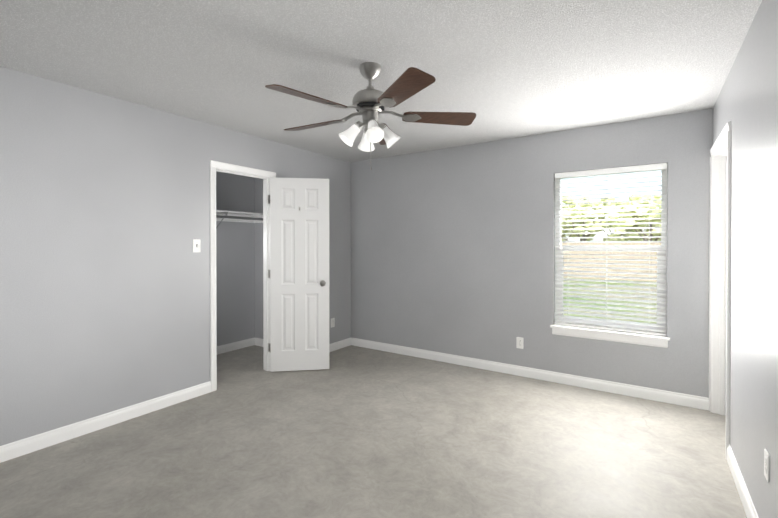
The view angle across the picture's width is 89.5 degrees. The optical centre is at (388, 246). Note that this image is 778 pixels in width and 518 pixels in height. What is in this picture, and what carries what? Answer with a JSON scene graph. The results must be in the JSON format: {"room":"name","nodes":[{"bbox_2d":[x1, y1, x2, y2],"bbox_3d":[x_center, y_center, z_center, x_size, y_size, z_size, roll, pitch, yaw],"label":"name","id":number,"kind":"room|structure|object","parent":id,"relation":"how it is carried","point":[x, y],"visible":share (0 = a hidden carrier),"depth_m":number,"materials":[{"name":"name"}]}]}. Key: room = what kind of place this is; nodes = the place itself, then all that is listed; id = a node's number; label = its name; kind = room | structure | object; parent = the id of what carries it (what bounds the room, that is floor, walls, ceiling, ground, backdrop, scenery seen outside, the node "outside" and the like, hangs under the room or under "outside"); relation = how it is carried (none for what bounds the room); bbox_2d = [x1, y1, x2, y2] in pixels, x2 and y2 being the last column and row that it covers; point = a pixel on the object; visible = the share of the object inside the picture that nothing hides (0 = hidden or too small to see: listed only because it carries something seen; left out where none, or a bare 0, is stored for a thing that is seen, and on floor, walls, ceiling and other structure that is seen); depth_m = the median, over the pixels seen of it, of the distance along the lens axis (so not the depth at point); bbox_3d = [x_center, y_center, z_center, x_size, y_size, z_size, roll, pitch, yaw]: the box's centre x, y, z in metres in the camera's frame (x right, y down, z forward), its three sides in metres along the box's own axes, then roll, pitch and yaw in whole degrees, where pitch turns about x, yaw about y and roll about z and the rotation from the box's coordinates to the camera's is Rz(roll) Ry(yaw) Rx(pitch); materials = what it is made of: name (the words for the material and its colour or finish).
{"room":"empty bedroom","nodes":[
{"label":"empty bedroom","id":0,"kind":"room"},
{"bbox_2d":[0,66,350,445],"bbox_3d":[-1.912,0.103,3.251,0.115,2.440,4.878,0,0,34],"label":"wall","id":1,"kind":"structure","parent":0,"point":[104,267],"depth_m":2.89,"materials":[{"name":"grey paint"}]},
{"bbox_2d":[0,381,210,462],"bbox_3d":[-2.377,1.279,2.443,0.015,0.098,2.718,0,0,34],"label":"baseboard","id":2,"kind":"structure","parent":1,"relation":"attached to","point":[15,449],"depth_m":2.82,"materials":[{"name":"white wood"}]},
{"bbox_2d":[193,239,200,251],"bbox_3d":[-1.691,-0.008,3.459,0.020,0.115,0.070,0,0,34],"label":"light switch","id":3,"kind":"object","parent":1,"relation":"attached to","point":[196,245],"visible":1,"depth_m":3.46,"materials":[{"name":"white plastic"}]},
{"bbox_2d":[210,160,275,391],"bbox_3d":[-1.470,0.266,3.914,0.153,2.107,0.744,0,0,34],"label":"trim","id":4,"kind":"structure","parent":1,"relation":"attached to","point":[264,175],"depth_m":3.83,"materials":[{"name":"white wood"}]},
{"bbox_2d":[256,338,262,346],"bbox_3d":[-1.390,1.264,4.975,0.925,0.098,0.015,0,0,34],"label":"baseboard","id":5,"kind":"structure","parent":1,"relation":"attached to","point":[259,342],"depth_m":5.18,"materials":[{"name":"white wood"}]},
{"bbox_2d":[270,177,328,371],"bbox_3d":[-0.944,0.291,4.155,0.617,2.030,0.175,0,0,-8],"label":"closet door","id":6,"kind":"structure","parent":1,"relation":"in","point":[299,245],"depth_m":4.14,"materials":[{"name":"white wood"}]},
{"bbox_2d":[331,318,334,327],"bbox_3d":[-0.709,0.959,4.949,0.007,0.115,0.070,0,0,34],"label":"electrical outlet","id":7,"kind":"object","parent":1,"relation":"attached to","point":[332,322],"visible":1,"depth_m":4.94,"materials":[{"name":"white plastic"}]},
{"bbox_2d":[329,337,351,351],"bbox_3d":[-0.864,1.266,4.712,0.015,0.098,1.248,0,0,34],"label":"baseboard","id":8,"kind":"structure","parent":1,"relation":"attached to","point":[334,346],"depth_m":5.06,"materials":[{"name":"white wood"}]},
{"bbox_2d":[216,171,262,345],"bbox_3d":[-1.503,0.099,3.971,0.004,2.440,2.030,0,0,34],"label":"wall","id":9,"kind":"structure","parent":0,"point":[239,264],"depth_m":3.92,"materials":[{"name":"paint"}]},
{"bbox_2d":[216,210,262,228],"bbox_3d":[-2.171,-0.300,4.414,0.300,0.242,1.800,0,0,34],"label":"closet shelf","id":10,"kind":"object","parent":9,"relation":"attached to","point":[234,216],"visible":0.19,"depth_m":4.87,"materials":[{"name":"white wood"}]},
{"bbox_2d":[0,345,746,517],"bbox_3d":[-0.753,1.387,2.549,5.200,0.120,5.053,0,0,34],"label":"floor","id":11,"kind":"structure","parent":0,"point":[352,431],"depth_m":2.51,"materials":[{"name":"carpet"}]},
{"bbox_2d":[217,337,255,354],"bbox_3d":[-2.289,1.267,4.502,0.015,0.098,1.800,0,0,34],"label":"baseboard","id":12,"kind":"structure","parent":11,"relation":"on","point":[225,348],"depth_m":5.00,"materials":[{"name":"white wood"}]},
{"bbox_2d":[0,0,761,161],"bbox_3d":[-0.753,-1.173,2.534,5.200,0.120,5.053,0,0,34],"label":"ceiling","id":13,"kind":"structure","parent":0,"point":[505,69],"depth_m":2.30,"materials":[{"name":"paint"}]},
{"bbox_2d":[265,62,475,169],"bbox_3d":[-0.153,-0.792,2.436,1.261,0.640,1.289,0,0,34],"label":"fan","id":14,"kind":"object","parent":13,"relation":"hanging from","point":[370,103],"visible":1,"depth_m":2.37,"materials":[{"name":"brown wood"}]},
{"bbox_2d":[351,108,712,397],"bbox_3d":[0.596,0.096,4.594,5.165,2.440,0.140,0,0,34],"label":"wall","id":15,"kind":"structure","parent":0,"point":[452,250],"depth_m":4.07,"materials":[{"name":"grey paint"}]},
{"bbox_2d":[516,337,522,348],"bbox_3d":[1.339,0.984,4.014,0.070,0.115,0.007,0,0,34],"label":"electrical outlet","id":16,"kind":"object","parent":15,"relation":"attached to","point":[519,342],"visible":1,"depth_m":4.01,"materials":[{"name":"white plastic"}]},
{"bbox_2d":[352,338,708,409],"bbox_3d":[1.045,1.269,4.208,3.750,0.098,0.015,0,0,34],"label":"baseboard","id":17,"kind":"structure","parent":15,"relation":"attached to","point":[693,401],"depth_m":3.84,"materials":[{"name":"white wood"}]},
{"bbox_2d":[550,169,669,347],"bbox_3d":[2.014,0.070,3.626,0.950,1.577,0.176,0,0,34],"label":"window","id":18,"kind":"structure","parent":15,"relation":"in","point":[622,248],"depth_m":3.59,"materials":[{"name":"white plastic"}]},
{"bbox_2d":[554,163,666,335],"bbox_3d":[2.006,0.023,3.613,0.894,1.479,0.072,0,0,34],"label":"window blind","id":19,"kind":"object","parent":18,"relation":"attached to","point":[648,167],"visible":0.98,"depth_m":3.59,"materials":[{"name":"white plastic"}]},
{"bbox_2d":[713,0,777,517],"bbox_3d":[1.304,0.116,1.106,0.115,2.440,4.878,0,0,34],"label":"wall","id":20,"kind":"structure","parent":0,"point":[746,104],"depth_m":1.86,"materials":[{"name":"grey paint"}]},
{"bbox_2d":[709,121,730,458],"bbox_3d":[2.416,0.273,2.774,0.153,2.107,0.886,0,0,34],"label":"trim","id":21,"kind":"structure","parent":20,"relation":"attached to","point":[720,262],"depth_m":3.09,"materials":[{"name":"white wood"}]},
{"bbox_2d":[725,156,726,414],"bbox_3d":[2.447,0.299,2.756,0.035,2.030,0.754,0,0,34],"label":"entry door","id":22,"kind":"structure","parent":20,"relation":"in","point":[725,287],"depth_m":3.06,"materials":[{"name":"white wood"}]},
{"bbox_2d":[727,444,758,517],"bbox_3d":[1.038,1.288,0.832,0.015,0.098,3.885,0,0,34],"label":"baseboard","id":23,"kind":"structure","parent":20,"relation":"attached to","point":[749,508],"depth_m":2.07,"materials":[{"name":"white wood"}]},
{"bbox_2d":[764,449,769,482],"bbox_3d":[1.595,0.923,1.657,0.007,0.115,0.070,0,0,34],"label":"electrical outlet","id":24,"kind":"object","parent":20,"relation":"attached to","point":[766,464],"visible":1,"depth_m":1.64,"materials":[{"name":"white plastic"}]},
{"label":"outside","id":25,"kind":"structure","parent":0,"visible":0},
{"bbox_2d":[563,255,656,323],"bbox_3d":[21.930,1.468,29.887,70.000,0.100,65.587,0,0,34],"label":"ground","id":26,"kind":"structure","parent":25,"point":[621,288],"depth_m":11.57,"materials":[{"name":"green plant"}]},
{"bbox_2d":[561,243,660,281],"bbox_3d":[10.649,0.624,17.410,19.163,1.735,0.150,0,0,34],"label":"fence","id":27,"kind":"object","parent":26,"relation":"on","point":[611,261],"depth_m":17.73,"materials":[{"name":"brown wood"}]},
{"bbox_2d":[561,193,660,254],"bbox_3d":[12.132,-0.968,23.030,13.986,4.872,8.906,0,0,34],"label":"trees","id":28,"kind":"object","parent":26,"relation":"on","point":[610,217],"depth_m":20.76,"materials":[{"name":"green plant"}]}
]}

